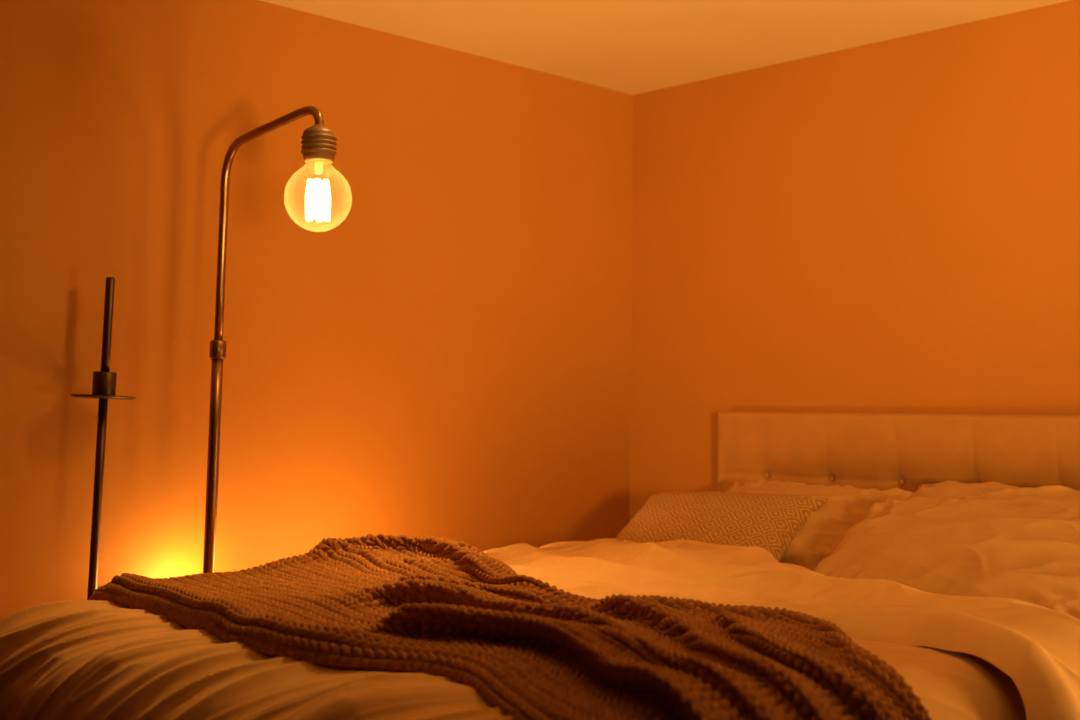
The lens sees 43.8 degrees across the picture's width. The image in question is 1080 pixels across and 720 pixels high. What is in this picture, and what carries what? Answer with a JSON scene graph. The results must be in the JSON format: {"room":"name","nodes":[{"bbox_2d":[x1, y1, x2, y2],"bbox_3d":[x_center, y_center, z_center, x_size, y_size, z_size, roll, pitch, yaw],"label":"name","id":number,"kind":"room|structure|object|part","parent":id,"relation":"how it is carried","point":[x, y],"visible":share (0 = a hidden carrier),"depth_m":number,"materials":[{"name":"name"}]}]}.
{"room":"bedroom","nodes":[
{"label":"bedroom","id":0,"kind":"room"},
{"bbox_2d":[0,0,632,620],"bbox_3d":[-1.318,0.031,3.935,4.800,2.400,0.100,3,-3,-44],"label":"wall","id":1,"kind":"structure","parent":0,"point":[446,354],"depth_m":4.36,"materials":[{"name":"orange paint"}]},
{"bbox_2d":[260,0,1069,94],"bbox_3d":[0.258,-1.261,2.363,4.800,0.100,4.600,3,-3,-44],"label":"ceiling","id":2,"kind":"structure","parent":0,"point":[633,47],"depth_m":4.55,"materials":[{"name":"paint"}]},
{"bbox_2d":[630,0,1079,520],"bbox_3d":[1.935,0.066,3.947,0.100,2.400,4.400,3,-3,-44],"label":"wall","id":3,"kind":"structure","parent":0,"point":[892,225],"depth_m":4.73,"materials":[{"name":"orange paint"}]},
{"bbox_3d":[0.231,1.237,2.271,4.800,0.100,4.600,3,-3,-44],"label":"floor","id":4,"kind":"structure","parent":0,"visible":0},
{"bbox_2d":[71,277,135,599],"bbox_3d":[-1.255,0.495,3.747,0.236,1.461,0.210,3,-3,-44],"label":"candle stand","id":5,"kind":"object","parent":4,"relation":"on","point":[104,381],"visible":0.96,"depth_m":3.76,"materials":[{"name":"brown metal"}]},
{"bbox_3d":[-1.250,0.655,3.748,0.067,1.101,0.025,3,-3,-44],"label":"rod","id":6,"kind":"part","parent":5,"relation":"part of","materials":[{"name":"brown metal"}]},
{"bbox_3d":[-1.229,0.104,3.783,0.175,0.013,0.175,3,-3,-44],"label":"plate","id":7,"kind":"part","parent":5,"relation":"part of","materials":[{"name":"brown metal"}]},
{"bbox_2d":[92,371,116,395],"bbox_3d":[-1.228,0.068,3.785,0.066,0.071,0.064,3,-3,-44],"label":"cup","id":8,"kind":"object","parent":5,"relation":"on","point":[104,382],"depth_m":3.76,"materials":[{"name":"brown metal"}]},
{"bbox_2d":[203,106,336,572],"bbox_3d":[-0.804,0.275,3.671,0.270,1.905,0.693,3,-3,-44],"label":"floor lamp","id":9,"kind":"object","parent":4,"relation":"on","point":[319,142],"visible":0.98,"depth_m":3.82,"materials":[{"name":"brown metal"}]},
{"bbox_3d":[-0.753,-0.364,3.705,0.042,0.625,0.495,3,-3,-44],"label":"arm","id":10,"kind":"part","parent":9,"relation":"part of","materials":[{"name":"brown metal"}]},
{"bbox_3d":[-0.584,-0.514,3.546,0.032,0.046,0.032,3,-3,-44],"label":"glass stem","id":11,"kind":"part","parent":9,"relation":"part of","materials":[{"name":"yellow"}]},
{"bbox_2d":[301,124,336,163],"bbox_3d":[-0.584,-0.572,3.548,0.093,0.098,0.093,3,-3,-44],"label":"socket","id":12,"kind":"object","parent":9,"relation":"attached to","point":[319,142],"depth_m":3.51,"materials":[{"name":"brown metal"}]},
{"bbox_2d":[717,411,1079,491],"bbox_3d":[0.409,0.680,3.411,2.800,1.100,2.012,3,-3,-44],"label":"headboard","id":13,"kind":"object","parent":4,"relation":"on","point":[879,451],"visible":0.3,"depth_m":4.52,"materials":[{"name":"fabric"}]},
{"bbox_3d":[0.364,0.814,3.328,2.540,0.384,1.830,3,-3,-44],"label":"mattress","id":14,"kind":"object","parent":13,"relation":"on","visible":0},
{"bbox_2d":[0,600,1026,719],"bbox_3d":[-0.025,0.854,2.958,1.944,0.615,2.106,3,-3,-44],"label":"coverlet","id":15,"kind":"object","parent":14,"relation":"on","point":[72,659],"visible":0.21,"depth_m":2.48,"materials":[{"name":"fabric"}]},
{"bbox_2d":[88,533,931,719],"bbox_3d":[-0.147,0.748,2.733,1.165,0.632,2.145,3,-3,-44],"label":"knitted throw","id":16,"kind":"object","parent":15,"relation":"on","point":[532,649],"visible":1,"depth_m":2.39,"materials":[{"name":"brown fabric"}]},
{"bbox_2d":[483,538,1079,719],"bbox_3d":[0.521,0.781,3.475,1.433,0.574,2.230,3,-3,-44],"label":"duvet","id":17,"kind":"object","parent":15,"relation":"on","point":[1036,646],"visible":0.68,"depth_m":2.98,"materials":[{"name":"fabric"}]},
{"bbox_2d":[616,491,826,561],"bbox_3d":[0.533,0.555,4.297,0.667,0.258,0.385,-1,-3,37],"label":"cushion","id":18,"kind":"object","parent":14,"relation":"on","point":[770,522],"visible":0.59,"depth_m":4.21,"materials":[{"name":"beige fabric"}]},
{"bbox_2d":[727,479,914,570],"bbox_3d":[0.806,0.554,4.345,0.455,0.299,0.793,3,-3,-44],"label":"pillow","id":19,"kind":"object","parent":14,"relation":"on","point":[844,507],"visible":0.25,"depth_m":4.18,"materials":[{"name":"fabric"}]},
{"bbox_2d":[813,496,1079,618],"bbox_3d":[1.125,0.536,3.468,0.548,0.331,0.914,3,-3,-44],"label":"pillow","id":20,"kind":"object","parent":14,"relation":"on","point":[946,546],"visible":0.5,"depth_m":3.41,"materials":[{"name":"fabric"}]},
{"bbox_2d":[911,481,1079,510],"bbox_3d":[1.327,0.519,3.821,0.443,0.325,0.809,3,-3,-44],"label":"pillow","id":21,"kind":"object","parent":14,"relation":"on","point":[1058,496],"visible":0.21,"depth_m":3.90,"materials":[{"name":"fabric"}]}
]}

